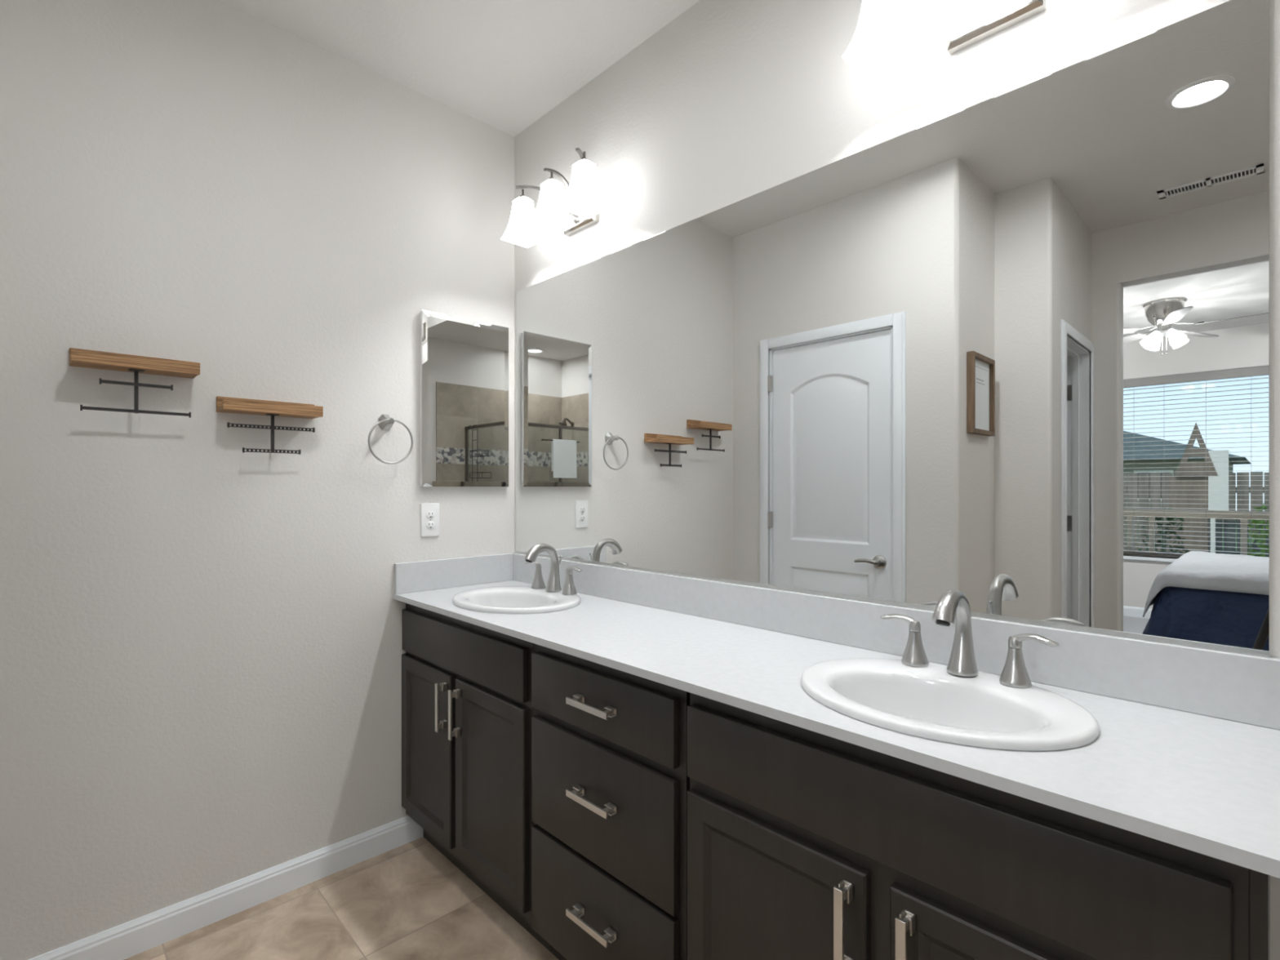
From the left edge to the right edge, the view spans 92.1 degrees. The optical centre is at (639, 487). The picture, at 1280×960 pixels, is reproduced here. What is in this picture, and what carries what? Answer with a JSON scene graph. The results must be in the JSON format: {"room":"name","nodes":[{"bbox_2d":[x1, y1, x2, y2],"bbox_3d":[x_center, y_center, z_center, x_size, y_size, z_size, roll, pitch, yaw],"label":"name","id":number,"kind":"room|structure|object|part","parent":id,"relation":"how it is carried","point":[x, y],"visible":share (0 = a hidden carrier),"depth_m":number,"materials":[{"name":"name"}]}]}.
{"room":"bathroom","nodes":[
{"label":"bathroom","id":0,"kind":"room"},
{"bbox_2d":[0,0,514,959],"bbox_3d":[-1.609,-0.084,1.588,3.160,2.743,0.120,0,0,-44],"label":"wall","id":1,"kind":"structure","parent":0,"point":[201,651],"depth_m":1.82,"materials":[{"name":"white paint"}]},
{"bbox_2d":[69,347,199,417],"bbox_3d":[-1.363,-0.280,1.673,0.267,0.166,0.100,0,0,-44],"label":"wall shelf","id":2,"kind":"object","parent":1,"relation":"attached to","point":[79,357],"visible":1,"depth_m":1.65,"materials":[{"name":"brown wood"}]},
{"bbox_3d":[-1.361,-0.258,1.668,0.032,0.117,0.024,0,0,-44],"label":"hanger post","id":3,"kind":"part","parent":2,"relation":"part of","materials":[{"name":"black metal"}]},
{"bbox_2d":[28,815,423,959],"bbox_3d":[-1.191,1.242,1.902,1.114,0.092,0.013,0,0,-44],"label":"baseboard","id":4,"kind":"structure","parent":1,"relation":"attached to","point":[123,941],"depth_m":1.86,"materials":[{"name":"white paint"}]},
{"bbox_2d":[216,395,323,454],"bbox_3d":[-1.133,-0.186,1.897,0.267,0.167,0.100,0,0,-44],"label":"wall shelf","id":5,"kind":"object","parent":1,"relation":"attached to","point":[224,404],"visible":1,"depth_m":1.87,"materials":[{"name":"brown wood"}]},
{"bbox_3d":[-1.128,-0.165,1.896,0.032,0.118,0.024,0,0,-44],"label":"hanger post","id":6,"kind":"part","parent":5,"relation":"part of","materials":[{"name":"black metal"}]},
{"bbox_2d":[367,413,413,464],"bbox_3d":[-0.883,-0.169,2.168,0.158,0.178,0.062,0,0,-44],"label":"towel ring","id":7,"kind":"object","parent":1,"relation":"attached to","point":[385,422],"visible":1,"depth_m":2.17,"materials":[{"name":"silver metal"}]},
{"bbox_3d":[-0.883,-0.230,2.168,0.049,0.056,0.062,0,0,-44],"label":"post","id":8,"kind":"part","parent":7,"relation":"part of","materials":[{"name":"silver metal"}]},
{"bbox_2d":[421,502,439,537],"bbox_3d":[-0.782,0.122,2.304,0.072,0.124,0.008,0,0,-44],"label":"outlet","id":9,"kind":"object","parent":1,"relation":"attached to","point":[429,512],"visible":1,"depth_m":2.30,"materials":[{"name":"white plastic"}]},
{"bbox_2d":[426,521,435,528],"bbox_3d":[-0.780,0.142,2.302,0.034,0.030,0.003,0,0,-44],"label":"receptacle","id":10,"kind":"object","parent":9,"relation":"attached to","point":[429,525],"depth_m":2.30,"materials":[{"name":"grey plastic"}]},
{"bbox_2d":[426,511,435,519],"bbox_3d":[-0.780,0.103,2.302,0.034,0.030,0.003,0,0,-44],"label":"receptacle","id":11,"kind":"object","parent":9,"relation":"attached to","point":[429,514],"depth_m":2.30,"materials":[{"name":"grey plastic"}]},
{"bbox_2d":[420,309,508,486],"bbox_3d":[-0.674,-0.326,2.396,0.367,0.648,0.026,0,0,-44],"label":"medicine cabinet","id":12,"kind":"object","parent":1,"relation":"attached to","point":[464,362],"visible":1,"depth_m":2.37,"materials":[{"name":"silver mirror"}]},
{"bbox_2d":[124,836,558,959],"bbox_3d":[-0.289,1.338,0.291,3.120,0.100,3.820,0,0,-44],"label":"floor","id":13,"kind":"structure","parent":0,"point":[408,901],"depth_m":1.83,"materials":[{"name":"tile"}]},
{"bbox_2d":[401,603,551,952],"bbox_3d":[-0.427,0.844,2.093,0.510,0.888,0.803,0,0,-44],"label":"vanity cabinet","id":14,"kind":"object","parent":13,"relation":"on","point":[467,709],"visible":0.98,"depth_m":1.88,"materials":[{"name":"brown wood"}]},
{"bbox_3d":[-0.725,0.876,2.099,0.019,0.549,0.370,0,0,-44],"label":"door","id":15,"kind":"part","parent":14,"relation":"part of","materials":[{"name":"brown wood"}]},
{"bbox_3d":[-0.632,0.698,1.964,0.036,0.152,0.018,0,0,-44],"label":"handle","id":16,"kind":"part","parent":14,"relation":"part of","materials":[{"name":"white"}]},
{"bbox_3d":[-0.571,0.698,1.901,0.036,0.152,0.018,0,0,-44],"label":"handle","id":17,"kind":"part","parent":14,"relation":"part of","materials":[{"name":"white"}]},
{"bbox_3d":[-0.441,0.876,1.807,0.019,0.549,0.381,0,0,-44],"label":"door","id":18,"kind":"part","parent":14,"relation":"part of","materials":[{"name":"brown wood"}]},
{"bbox_2d":[531,643,689,959],"bbox_3d":[0.047,0.844,1.607,0.510,0.888,0.550,0,0,-44],"label":"base cabinet","id":19,"kind":"object","parent":13,"relation":"on","point":[611,781],"visible":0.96,"depth_m":1.41,"materials":[{"name":"brown wood"}]},
{"bbox_3d":[-0.113,1.013,1.431,0.036,0.018,0.146,0,0,-44],"label":"handle","id":20,"kind":"part","parent":19,"relation":"part of","materials":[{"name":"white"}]},
{"bbox_3d":[-0.113,0.728,1.431,0.036,0.018,0.146,0,0,-44],"label":"handle","id":21,"kind":"part","parent":19,"relation":"part of","materials":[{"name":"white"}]},
{"bbox_3d":[-0.113,0.508,1.431,0.036,0.018,0.146,0,0,-44],"label":"handle","id":22,"kind":"part","parent":19,"relation":"part of","materials":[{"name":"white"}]},
{"bbox_3d":[-0.103,1.034,1.460,0.019,0.272,0.513,0,0,-44],"label":"drawer","id":23,"kind":"part","parent":19,"relation":"part of","materials":[{"name":"brown wood"}]},
{"bbox_3d":[-0.103,0.747,1.460,0.019,0.278,0.513,0,0,-44],"label":"drawer","id":24,"kind":"part","parent":19,"relation":"part of","materials":[{"name":"brown wood"}]},
{"bbox_3d":[-0.103,0.510,1.460,0.019,0.144,0.513,0,0,-44],"label":"drawer","id":25,"kind":"part","parent":19,"relation":"part of","materials":[{"name":"brown wood"}]},
{"bbox_2d":[687,692,1270,959],"bbox_3d":[0.536,0.844,1.107,0.512,0.888,0.830,0,0,-44],"label":"vanity cabinet","id":26,"kind":"object","parent":13,"relation":"on","point":[803,844],"visible":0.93,"depth_m":0.93,"materials":[{"name":"brown wood"}]},
{"bbox_3d":[0.232,0.882,1.117,0.019,0.537,0.377,0,0,-44],"label":"door","id":27,"kind":"part","parent":26,"relation":"part of","materials":[{"name":"brown wood"}]},
{"bbox_2d":[392,552,1279,878],"bbox_3d":[0.076,0.336,1.587,0.506,0.128,2.232,0,0,-44],"label":"countertop","id":28,"kind":"structure","parent":26,"relation":"on","point":[1185,752],"depth_m":1.11,"materials":[{"name":"white stone"}]},
{"bbox_2d":[452,586,580,613],"bbox_3d":[-0.416,0.452,2.081,0.394,0.172,0.484,0,0,-44],"label":"sink","id":29,"kind":"object","parent":28,"relation":"in","point":[497,599],"visible":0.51,"depth_m":2.15,"materials":[{"name":"white ceramic"}]},
{"bbox_2d":[524,543,582,595],"bbox_3d":[-0.336,0.282,2.159,0.160,0.171,0.322,0,0,-44],"label":"faucet","id":30,"kind":"object","parent":28,"relation":"on","point":[553,581],"visible":1,"depth_m":2.17,"materials":[{"name":"silver metal"}]},
{"bbox_3d":[-0.394,0.284,2.272,0.081,0.030,0.023,0,0,40],"label":"lever","id":31,"kind":"part","parent":30,"relation":"part of","materials":[{"name":"silver metal"}]},
{"bbox_3d":[-0.371,0.334,2.254,0.052,0.067,0.052,0,0,-44],"label":"handle","id":32,"kind":"part","parent":30,"relation":"part of","materials":[{"name":"silver metal"}]},
{"bbox_3d":[-0.340,0.281,2.155,0.149,0.170,0.056,0,0,-44],"label":"spout","id":33,"kind":"part","parent":30,"relation":"part of","materials":[{"name":"silver metal"}]},
{"bbox_3d":[-0.243,0.334,2.122,0.052,0.067,0.052,0,0,-44],"label":"handle","id":34,"kind":"part","parent":30,"relation":"part of","materials":[{"name":"silver metal"}]},
{"bbox_3d":[-0.225,0.284,2.099,0.023,0.030,0.081,0,0,-38],"label":"lever","id":35,"kind":"part","parent":30,"relation":"part of","materials":[{"name":"silver metal"}]},
{"bbox_2d":[800,657,1099,751],"bbox_3d":[0.528,0.452,1.112,0.394,0.172,0.484,0,0,-44],"label":"sink","id":36,"kind":"object","parent":28,"relation":"in","point":[931,702],"visible":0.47,"depth_m":1.13,"materials":[{"name":"white ceramic"}]},
{"bbox_2d":[880,589,1058,688],"bbox_3d":[0.608,0.282,1.191,0.160,0.171,0.322,0,0,-44],"label":"faucet","id":37,"kind":"object","parent":28,"relation":"on","point":[953,606],"visible":1,"depth_m":1.20,"materials":[{"name":"silver metal"}]},
{"bbox_3d":[0.550,0.284,1.304,0.081,0.030,0.023,0,0,40],"label":"lever","id":38,"kind":"part","parent":37,"relation":"part of","materials":[{"name":"silver metal"}]},
{"bbox_3d":[0.573,0.334,1.285,0.052,0.067,0.052,0,0,-44],"label":"handle","id":39,"kind":"part","parent":37,"relation":"part of","materials":[{"name":"silver metal"}]},
{"bbox_3d":[0.604,0.281,1.187,0.149,0.170,0.056,0,0,-44],"label":"spout","id":40,"kind":"part","parent":37,"relation":"part of","materials":[{"name":"silver metal"}]},
{"bbox_3d":[0.701,0.334,1.153,0.052,0.067,0.052,0,0,-44],"label":"handle","id":41,"kind":"part","parent":37,"relation":"part of","materials":[{"name":"silver metal"}]},
{"bbox_3d":[0.719,0.284,1.131,0.023,0.030,0.081,0,0,-38],"label":"lever","id":42,"kind":"part","parent":37,"relation":"part of","materials":[{"name":"silver metal"}]},
{"bbox_3d":[0.324,0.708,0.983,0.036,0.152,0.018,0,0,-44],"label":"handle","id":43,"kind":"part","parent":26,"relation":"part of","materials":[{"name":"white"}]},
{"bbox_3d":[0.392,0.708,0.913,0.036,0.152,0.018,0,0,-44],"label":"handle","id":44,"kind":"part","parent":26,"relation":"part of","materials":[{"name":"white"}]},
{"bbox_3d":[0.522,0.882,0.819,0.019,0.537,0.380,0,0,-44],"label":"door","id":45,"kind":"part","parent":26,"relation":"part of","materials":[{"name":"brown wood"}]},
{"bbox_3d":[0.839,0.845,0.834,0.459,0.887,0.015,0,0,-44],"label":"panel","id":46,"kind":"part","parent":26,"relation":"part of","materials":[{"name":"brown wood"}]},
{"bbox_2d":[218,0,699,136],"bbox_3d":[-1.648,-1.530,-0.908,6.740,0.150,5.800,0,0,-44],"label":"ceiling","id":47,"kind":"structure","parent":0,"point":[503,64],"depth_m":2.01,"materials":[{"name":"white paint"}]},
{"bbox_2d":[514,0,1279,959],"bbox_3d":[0.813,-0.084,1.281,0.120,2.743,3.700,0,0,-44],"label":"wall","id":48,"kind":"structure","parent":0,"point":[729,102],"depth_m":1.68,"materials":[{"name":"white paint"}]},
{"bbox_2d":[500,147,609,248],"bbox_3d":[-0.278,-1.007,2.170,0.200,0.190,0.477,0,0,-44],"label":"vanity light","id":49,"kind":"object","parent":48,"relation":"attached to","point":[584,201],"visible":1,"depth_m":2.13,"materials":[{"name":"white glass"}]},
{"bbox_3d":[-0.430,-0.989,2.270,0.121,0.154,0.121,0,0,-44],"label":"lamp shade","id":50,"kind":"part","parent":49,"relation":"part of","materials":[{"name":"white glass"}]},
{"bbox_3d":[-0.355,-1.041,2.252,0.197,0.122,0.029,0,0,3],"label":"arm","id":51,"kind":"part","parent":49,"relation":"part of","materials":[{"name":"silver metal"}]},
{"bbox_3d":[-0.306,-0.989,2.142,0.121,0.154,0.121,0,0,-44],"label":"lamp shade","id":52,"kind":"part","parent":49,"relation":"part of","materials":[{"name":"white glass"}]},
{"bbox_3d":[-0.279,-1.041,2.169,0.138,0.122,0.024,0,0,-44],"label":"arm","id":53,"kind":"part","parent":49,"relation":"part of","materials":[{"name":"silver metal"}]},
{"bbox_3d":[-0.198,-1.041,2.091,0.029,0.122,0.197,0,0,-2],"label":"arm","id":54,"kind":"part","parent":49,"relation":"part of","materials":[{"name":"silver metal"}]},
{"bbox_3d":[-0.182,-0.989,2.015,0.121,0.154,0.121,0,0,-44],"label":"lamp shade","id":55,"kind":"part","parent":49,"relation":"part of","materials":[{"name":"white glass"}]},
{"bbox_2d":[515,0,1270,657],"bbox_3d":[0.249,-0.266,1.766,0.010,1.076,2.173,0,0,-44],"label":"wall mirror","id":56,"kind":"object","parent":48,"relation":"attached to","point":[1008,351],"visible":1,"depth_m":1.30,"materials":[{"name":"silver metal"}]},
{"bbox_2d":[512,553,1279,729],"bbox_3d":[0.257,0.327,1.750,0.020,0.110,2.212,0,0,-44],"label":"backsplash","id":57,"kind":"structure","parent":48,"relation":"attached to","point":[1244,688],"depth_m":1.26,"materials":[{"name":"white stone"}]},
{"bbox_2d":[842,0,1045,81],"bbox_3d":[0.663,-1.007,1.205,0.200,0.190,0.477,0,0,-44],"label":"vanity light","id":58,"kind":"object","parent":48,"relation":"attached to","point":[882,42],"visible":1,"depth_m":1.27,"materials":[{"name":"white glass"}]},
{"bbox_3d":[0.510,-0.989,1.304,0.121,0.154,0.121,0,0,-44],"label":"lamp shade","id":59,"kind":"part","parent":58,"relation":"part of","materials":[{"name":"white glass"}]},
{"bbox_3d":[0.635,-0.989,1.177,0.121,0.154,0.121,0,0,-44],"label":"lamp shade","id":60,"kind":"part","parent":58,"relation":"part of","materials":[{"name":"white glass"}]}
]}

